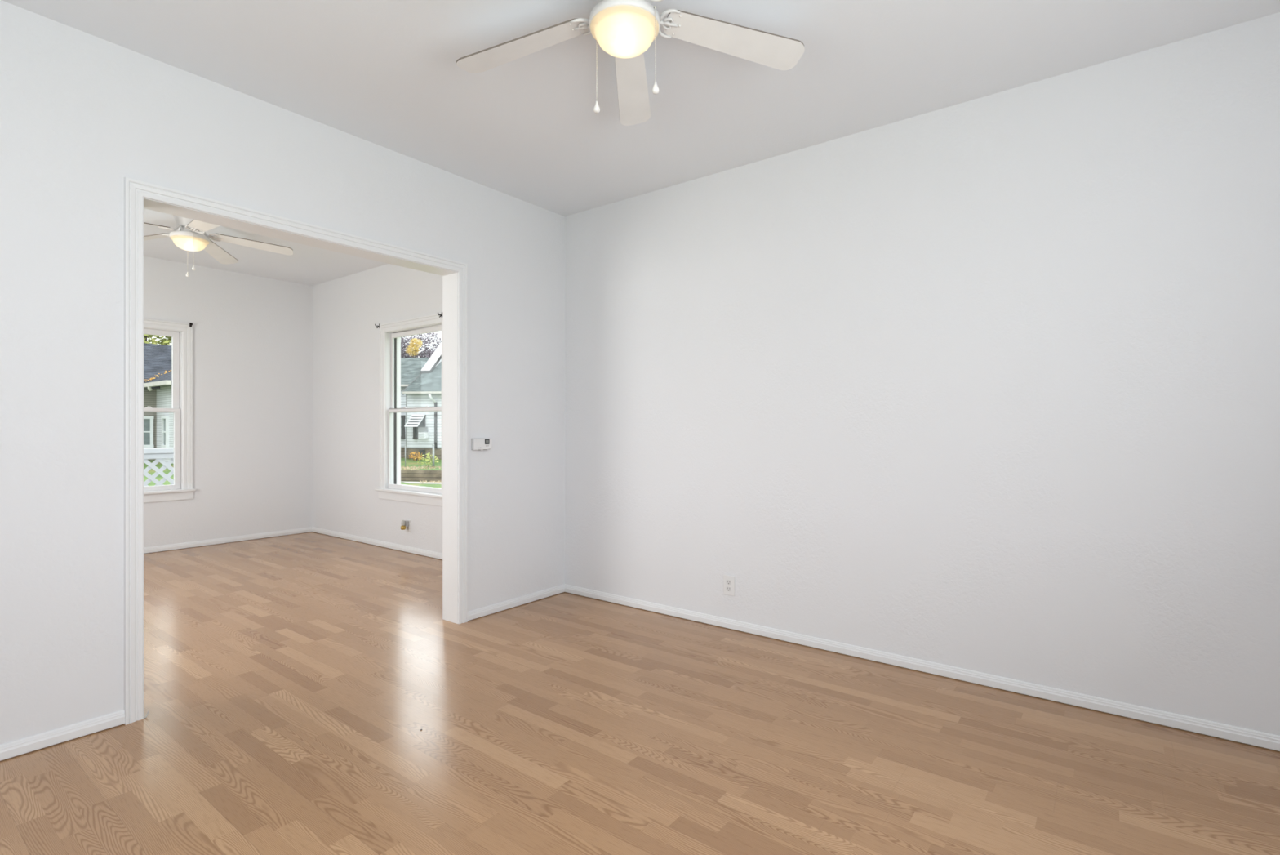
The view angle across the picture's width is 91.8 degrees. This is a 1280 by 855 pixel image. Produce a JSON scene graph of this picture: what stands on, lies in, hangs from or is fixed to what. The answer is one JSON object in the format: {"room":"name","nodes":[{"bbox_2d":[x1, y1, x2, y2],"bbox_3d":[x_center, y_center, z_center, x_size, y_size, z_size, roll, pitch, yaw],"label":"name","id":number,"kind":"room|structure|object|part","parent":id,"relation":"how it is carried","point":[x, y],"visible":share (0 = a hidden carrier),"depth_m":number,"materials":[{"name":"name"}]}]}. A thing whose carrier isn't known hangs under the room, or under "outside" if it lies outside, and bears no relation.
{"room":"empty living room","nodes":[
{"label":"empty living room","id":0,"kind":"room"},
{"bbox_2d":[143,342,173,463],"bbox_3d":[-15.863,-0.493,17.866,7.800,4.386,12.350,0,0,37],"label":"house","id":1,"kind":"structure","parent":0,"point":[157,426],"depth_m":17.89,"materials":[{"name":"beige"}]},
{"bbox_3d":[-14.349,0.125,17.620,0.045,0.840,0.765,0,0,37],"label":"pane","id":2,"kind":"part","parent":1,"relation":"part of","materials":[{"name":"grey glass"}]},
{"bbox_2d":[144,369,171,381],"bbox_3d":[-14.046,-1.568,18.251,0.234,0.539,1.363,0,0,-8],"label":"fallen leaves","id":3,"kind":"object","parent":1,"relation":"on","point":[170,370],"visible":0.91,"depth_m":17.92,"materials":[{"name":"orange plant"}]},
{"bbox_3d":[-13.332,0.125,17.473,0.330,0.840,0.045,0,0,37],"label":"pane","id":4,"kind":"part","parent":1,"relation":"part of","materials":[{"name":"grey glass"}]},
{"bbox_2d":[143,447,173,486],"bbox_3d":[-5.791,0.968,6.686,0.100,1.465,5.300,0,0,37],"label":"lattice railing","id":5,"kind":"object","parent":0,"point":[164,452],"visible":0.02,"depth_m":7.06,"materials":[{"name":"white paint"}]},
{"bbox_3d":[-5.791,0.327,6.686,0.060,0.057,5.200,0,0,37],"label":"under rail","id":6,"kind":"part","parent":5,"relation":"part of","materials":[{"name":"white paint"}]},
{"bbox_3d":[-5.791,0.265,6.686,0.100,0.060,5.300,0,0,37],"label":"rail","id":7,"kind":"part","parent":5,"relation":"part of","materials":[{"name":"white paint"}]},
{"bbox_2d":[143,256,312,553],"bbox_3d":[-5.089,-0.215,5.546,0.160,2.830,4.460,0,0,37],"label":"wall","id":8,"kind":"structure","parent":0,"point":[252,335],"depth_m":6.54,"materials":[{"name":"white paint"}]},
{"bbox_2d":[143,318,195,502],"bbox_3d":[-4.848,-0.162,5.846,0.238,1.753,1.056,0,0,37],"label":"window","id":9,"kind":"structure","parent":8,"relation":"in","point":[181,334],"depth_m":6.14,"materials":[{"name":"white paint"}]},
{"bbox_3d":[-4.846,-0.549,5.845,0.030,0.802,0.844,0,0,37],"label":"sash","id":10,"kind":"part","parent":9,"relation":"part of","materials":[{"name":"white plastic"}]},
{"bbox_3d":[-4.819,0.211,5.824,0.030,0.799,0.844,0,0,37],"label":"sash","id":11,"kind":"part","parent":9,"relation":"part of","materials":[{"name":"white plastic"}]},
{"bbox_3d":[-4.867,-0.165,5.861,0.190,1.600,0.880,0,0,37],"label":"frame","id":12,"kind":"part","parent":9,"relation":"part of","materials":[{"name":"white paint"}]},
{"bbox_2d":[143,526,312,553],"bbox_3d":[-5.020,1.169,5.493,0.014,0.053,4.140,0,0,37],"label":"baseboard","id":13,"kind":"structure","parent":8,"relation":"attached to","point":[213,541],"depth_m":6.42,"materials":[{"name":"white paint"}]},
{"bbox_2d":[143,208,387,285],"bbox_3d":[-3.500,-1.730,4.333,4.158,0.200,4.460,0,0,37],"label":"ceiling","id":14,"kind":"structure","parent":0,"point":[310,265],"depth_m":5.96,"materials":[{"name":"white paint"}]},
{"bbox_2d":[143,214,293,276],"bbox_3d":[-3.347,-1.389,4.604,1.273,0.483,1.293,0,0,37],"label":"ceiling fan","id":15,"kind":"object","parent":14,"relation":"hanging from","point":[187,237],"visible":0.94,"depth_m":4.65,"materials":[{"name":"white wood"}]},
{"bbox_3d":[-3.540,-1.426,4.268,0.139,0.074,0.523,0,0,25],"label":"blade","id":16,"kind":"part","parent":15,"relation":"part of","materials":[{"name":"white laminate"}]},
{"bbox_3d":[-3.772,-1.426,4.692,0.523,0.074,0.139,0,0,7],"label":"blade","id":17,"kind":"part","parent":15,"relation":"part of","materials":[{"name":"white laminate"}]},
{"bbox_3d":[-3.364,-1.362,4.640,0.238,0.078,0.238,0,0,37],"label":"lamp shade","id":18,"kind":"part","parent":15,"relation":"part of","materials":[{"name":"white glass"}]},
{"bbox_3d":[-3.288,-1.310,4.568,0.038,0.235,0.006,0,0,43],"label":"pull chain","id":19,"kind":"part","parent":15,"relation":"part of","materials":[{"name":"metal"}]},
{"bbox_3d":[-3.065,-1.426,4.358,0.523,0.074,0.139,0,0,43],"label":"blade","id":20,"kind":"part","parent":15,"relation":"part of","materials":[{"name":"white laminate"}]},
{"bbox_3d":[-3.441,-1.426,5.044,0.139,0.074,0.523,0,0,-11],"label":"blade","id":21,"kind":"part","parent":15,"relation":"part of","materials":[{"name":"white laminate"}]},
{"bbox_3d":[-3.003,-1.426,4.838,0.523,0.074,0.139,0,0,-29],"label":"blade","id":22,"kind":"part","parent":15,"relation":"part of","materials":[{"name":"white laminate"}]},
{"bbox_2d":[0,0,564,744],"bbox_3d":[-1.778,-0.315,3.042,0.145,3.030,4.178,0,0,37],"label":"wall","id":23,"kind":"structure","parent":0,"point":[82,113],"depth_m":2.48,"materials":[{"name":"white paint"}]},
{"bbox_2d":[0,709,124,760],"bbox_3d":[-2.533,1.169,1.923,0.014,0.053,1.482,0,0,37],"label":"baseboard","id":24,"kind":"structure","parent":23,"relation":"attached to","point":[15,748],"depth_m":2.35,"materials":[{"name":"white paint"}]},
{"bbox_2d":[124,177,467,724],"bbox_3d":[-1.641,0.094,3.222,0.181,2.212,1.673,0,0,37],"label":"trim","id":25,"kind":"structure","parent":23,"relation":"attached to","point":[139,195],"depth_m":2.92,"materials":[{"name":"white paint"}]},
{"bbox_3d":[-1.706,0.094,3.272,0.018,2.212,1.673,0,0,37],"label":"door casing","id":26,"kind":"part","parent":25,"relation":"part of","materials":[{"name":"white paint"}]},
{"bbox_2d":[471,437,492,449],"bbox_3d":[-0.998,0.105,3.920,0.030,0.076,0.144,0,0,37],"label":"thermostat","id":27,"kind":"object","parent":23,"relation":"attached to","point":[481,443],"visible":1,"depth_m":3.90,"materials":[{"name":"white plastic"}]},
{"bbox_2d":[467,583,564,620],"bbox_3d":[-0.808,1.169,4.182,0.014,0.053,0.869,0,0,37],"label":"baseboard","id":28,"kind":"structure","parent":23,"relation":"attached to","point":[504,605],"depth_m":4.14,"materials":[{"name":"white paint"}]},
{"bbox_2d":[312,263,442,553],"bbox_3d":[-2.132,-0.215,5.993,3.998,2.830,0.160,0,0,37],"label":"wall","id":29,"kind":"structure","parent":0,"point":[346,309],"depth_m":6.54,"materials":[{"name":"white paint"}]},
{"bbox_2d":[311,526,442,559],"bbox_3d":[-2.184,1.169,5.924,3.998,0.053,0.014,0,0,37],"label":"baseboard","id":30,"kind":"structure","parent":29,"relation":"attached to","point":[375,542],"depth_m":6.24,"materials":[{"name":"white paint"}]},
{"bbox_2d":[405,519,410,532],"bbox_3d":[-2.226,0.944,5.959,0.076,0.118,0.009,0,0,37],"label":"wall outlet","id":31,"kind":"object","parent":29,"relation":"attached to","point":[407,528],"visible":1,"depth_m":5.95,"materials":[{"name":"white plastic"}]},
{"bbox_2d":[400,520,408,529],"bbox_3d":[-2.250,0.930,5.927,0.048,0.088,0.072,0,0,37],"label":"air freshener","id":32,"kind":"object","parent":31,"relation":"attached to","point":[405,523],"visible":1,"depth_m":5.91,"materials":[{"name":"grey plastic"}]},
{"bbox_2d":[374,312,442,506],"bbox_3d":[-2.124,-0.162,5.976,1.190,1.753,0.238,0,0,37],"label":"window","id":33,"kind":"structure","parent":29,"relation":"in","point":[390,487],"depth_m":6.20,"materials":[{"name":"white paint"}]},
{"bbox_3d":[-2.149,0.211,5.944,0.924,0.799,0.020,0,0,37],"label":"sash","id":34,"kind":"part","parent":33,"relation":"part of","materials":[{"name":"white plastic"}]},
{"bbox_3d":[-2.129,-0.549,5.970,0.924,0.802,0.020,0,0,37],"label":"sash","id":35,"kind":"part","parent":33,"relation":"part of","materials":[{"name":"white plastic"}]},
{"bbox_3d":[-2.094,-0.172,6.016,0.928,1.553,0.031,0,0,37],"label":"storm frame","id":36,"kind":"part","parent":33,"relation":"part of","materials":[{"name":"white plastic"}]},
{"bbox_2d":[0,531,1279,854],"bbox_3d":[-1.695,1.225,2.955,8.700,0.050,4.460,0,0,37],"label":"floor","id":37,"kind":"structure","parent":0,"point":[291,682],"depth_m":2.33,"materials":[{"name":"brown wood"}]},
{"bbox_2d":[2,0,1279,216],"bbox_3d":[-0.022,-1.690,1.601,4.397,0.300,4.338,0,0,37],"label":"ceiling","id":38,"kind":"structure","parent":0,"point":[386,73],"depth_m":2.67,"materials":[{"name":"white paint"}]},
{"bbox_2d":[456,0,804,125],"bbox_3d":[-0.086,-1.327,2.109,1.299,0.427,1.250,0,0,37],"label":"ceiling fan","id":39,"kind":"object","parent":38,"relation":"hanging from","point":[624,29],"visible":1,"depth_m":2.24,"materials":[{"name":"white wood"}]},
{"bbox_3d":[-0.437,-1.404,2.292,0.523,0.074,0.139,0,0,21],"label":"blade","id":40,"kind":"part","parent":39,"relation":"part of","materials":[{"name":"white laminate"}]},
{"bbox_3d":[-0.138,-1.284,2.188,0.038,0.263,0.006,0,0,27],"label":"pull chain","id":41,"kind":"part","parent":39,"relation":"part of","materials":[{"name":"metal"}]},
{"bbox_3d":[-0.053,-1.340,2.145,0.238,0.078,0.238,0,0,37],"label":"lamp shade","id":42,"kind":"part","parent":39,"relation":"part of","materials":[{"name":"white glass"}]},
{"bbox_3d":[-0.032,-1.404,2.556,0.139,0.074,0.523,0,0,3],"label":"blade","id":43,"kind":"part","parent":39,"relation":"part of","materials":[{"name":"white laminate"}]},
{"bbox_3d":[0.039,-1.284,2.080,0.038,0.263,0.006,0,0,36],"label":"pull chain","id":44,"kind":"part","parent":39,"relation":"part of","materials":[{"name":"metal"}]},
{"bbox_3d":[0.344,-1.404,2.252,0.523,0.074,0.139,0,0,-15],"label":"blade","id":45,"kind":"part","parent":39,"relation":"part of","materials":[{"name":"white laminate"}]},
{"bbox_2d":[564,12,1279,735],"bbox_3d":[1.182,-0.170,3.309,4.237,2.740,0.160,0,0,37],"label":"wall","id":46,"kind":"structure","parent":0,"point":[990,384],"depth_m":2.90,"materials":[{"name":"white paint"}]},
{"bbox_2d":[723,574,734,595],"bbox_3d":[0.531,0.942,3.701,0.076,0.118,0.009,0,0,37],"label":"wall outlet","id":47,"kind":"object","parent":46,"relation":"attached to","point":[728,580],"visible":1,"depth_m":3.70,"materials":[{"name":"white plastic"}]},
{"bbox_2d":[725,579,731,584],"bbox_3d":[0.529,0.922,3.699,0.034,0.027,0.002,0,0,37],"label":"receptacle","id":48,"kind":"object","parent":47,"relation":"attached to","point":[727,581],"depth_m":3.70,"materials":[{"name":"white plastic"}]},
{"bbox_2d":[726,586,731,591],"bbox_3d":[0.529,0.962,3.699,0.034,0.027,0.002,0,0,37],"label":"receptacle","id":49,"kind":"object","parent":47,"relation":"attached to","point":[728,588],"depth_m":3.70,"materials":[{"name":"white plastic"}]},
{"bbox_2d":[564,583,1279,751],"bbox_3d":[1.130,1.169,3.241,4.237,0.053,0.014,0,0,37],"label":"baseboard","id":50,"kind":"structure","parent":46,"relation":"attached to","point":[1245,735],"depth_m":2.89,"materials":[{"name":"white paint"}]},
{"label":"outside","id":51,"kind":"structure","parent":0,"visible":0},
{"bbox_2d":[400,480,441,488],"bbox_3d":[-9.252,1.760,29.080,90.000,0.120,85.000,0,0,37],"label":"lawn","id":52,"kind":"structure","parent":51,"point":[438,486],"depth_m":18.46,"materials":[{"name":"green plant"}]},
{"bbox_2d":[143,333,171,345],"bbox_3d":[-20.704,-6.845,24.182,4.918,17.095,11.253,0,0,41],"label":"tree","id":53,"kind":"object","parent":52,"relation":"on","point":[163,341],"visible":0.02,"depth_m":25.17,"materials":[{"name":"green plant"}]},
{"bbox_2d":[400,332,441,357],"bbox_3d":[-16.387,-2.832,42.609,4.039,8.473,9.415,0,0,37],"label":"tree","id":54,"kind":"object","parent":52,"relation":"on","point":[423,353],"visible":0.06,"depth_m":43.06,"materials":[{"name":"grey plant"}]},
{"bbox_2d":[400,469,441,481],"bbox_3d":[-5.858,1.526,19.560,6.915,0.348,0.160,0,0,5],"label":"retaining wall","id":55,"kind":"structure","parent":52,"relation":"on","point":[406,475],"depth_m":19.60,"materials":[{"name":"brown wood"}]},
{"bbox_2d":[402,481,441,484],"bbox_3d":[-6.164,1.691,18.934,2.819,0.012,0.639,0,0,13],"label":"concrete path","id":56,"kind":"structure","parent":52,"relation":"on","point":[424,482],"depth_m":18.84,"materials":[{"name":"white concrete"}]},
{"bbox_2d":[400,466,441,483],"bbox_3d":[-6.934,1.475,19.675,1.774,0.409,2.711,0,0,-17],"label":"fallen leaves","id":57,"kind":"object","parent":56,"relation":"on","point":[402,467],"visible":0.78,"depth_m":20.06,"materials":[{"name":"beige plant"}]},
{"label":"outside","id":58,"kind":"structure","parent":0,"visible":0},
{"bbox_2d":[143,459,173,485],"bbox_3d":[-16.957,1.325,12.066,22.400,0.850,14.600,0,0,37],"label":"slope","id":59,"kind":"structure","parent":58,"point":[158,464],"depth_m":14.80,"materials":[{"name":"green plant"}]},
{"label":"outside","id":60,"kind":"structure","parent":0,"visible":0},
{"bbox_2d":[400,457,441,470],"bbox_3d":[-10.433,1.475,29.650,26.989,0.550,20.700,0,0,0],"label":"terrace","id":61,"kind":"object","parent":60,"point":[409,462],"depth_m":21.68,"materials":[{"name":"green plant"}]},
{"bbox_2d":[405,337,422,357],"bbox_3d":[-12.177,-1.722,33.495,0.738,6.256,0.904,0,0,37],"label":"tree","id":62,"kind":"object","parent":61,"relation":"on","point":[412,350],"visible":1,"depth_m":33.41,"materials":[{"name":"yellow plant"}]},
{"bbox_2d":[408,451,422,460],"bbox_3d":[-8.267,1.057,22.917,0.537,0.380,0.497,0,0,37],"label":"shrub","id":63,"kind":"object","parent":61,"relation":"on","point":[413,452],"visible":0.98,"depth_m":22.85,"materials":[{"name":"brown plant"}]},
{"bbox_2d":[400,342,441,458],"bbox_3d":[-7.599,-1.361,27.130,11.300,5.162,7.915,0,0,5],"label":"house","id":64,"kind":"structure","parent":61,"relation":"on","point":[420,377],"depth_m":23.98,"materials":[{"name":"white"}]},
{"bbox_3d":[-9.956,-0.019,25.083,0.860,0.856,0.045,0,0,5],"label":"pane","id":65,"kind":"part","parent":64,"relation":"part of","materials":[{"name":"grey glass"}]},
{"bbox_3d":[-8.504,-0.018,23.952,0.415,0.869,0.045,0,0,5],"label":"pane","id":66,"kind":"part","parent":64,"relation":"part of","materials":[{"name":"grey glass"}]},
{"bbox_2d":[418,449,425,456],"bbox_3d":[-8.402,0.988,23.960,0.225,0.264,0.070,0,0,5],"label":"vent","id":67,"kind":"object","parent":64,"relation":"attached to","point":[421,451],"depth_m":23.93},
{"bbox_3d":[-8.359,0.217,23.891,0.374,0.458,0.050,0,0,5],"label":"window panel","id":68,"kind":"part","parent":64,"relation":"part of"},
{"bbox_2d":[417,431,428,438],"bbox_3d":[-8.261,0.301,23.678,0.260,0.230,0.348,0,0,5],"label":"air conditioner","id":69,"kind":"object","parent":64,"relation":"attached to","point":[421,434],"visible":1,"depth_m":23.52,"materials":[{"name":"white metal"}]},
{"bbox_2d":[417,452,439,466],"bbox_3d":[-7.127,1.078,20.921,0.736,0.495,0.698,0,0,37],"label":"clump","id":70,"kind":"object","parent":61,"relation":"on","point":[427,454],"visible":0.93,"depth_m":20.84,"materials":[{"name":"green plant"}]},
{"bbox_2d":[426,346,437,357],"bbox_3d":[-10.147,-2.827,38.647,3.752,8.463,7.196,0,0,37],"label":"tree","id":71,"kind":"object","parent":61,"relation":"on","point":[427,355],"visible":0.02,"depth_m":36.54,"materials":[{"name":"brown plant"}]},
{"bbox_2d":[431,444,435,467],"bbox_3d":[-6.856,0.971,20.600,0.079,0.831,0.083,0,0,37],"label":"fence post","id":72,"kind":"object","parent":61,"relation":"on","point":[433,445],"visible":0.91,"depth_m":20.58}
]}

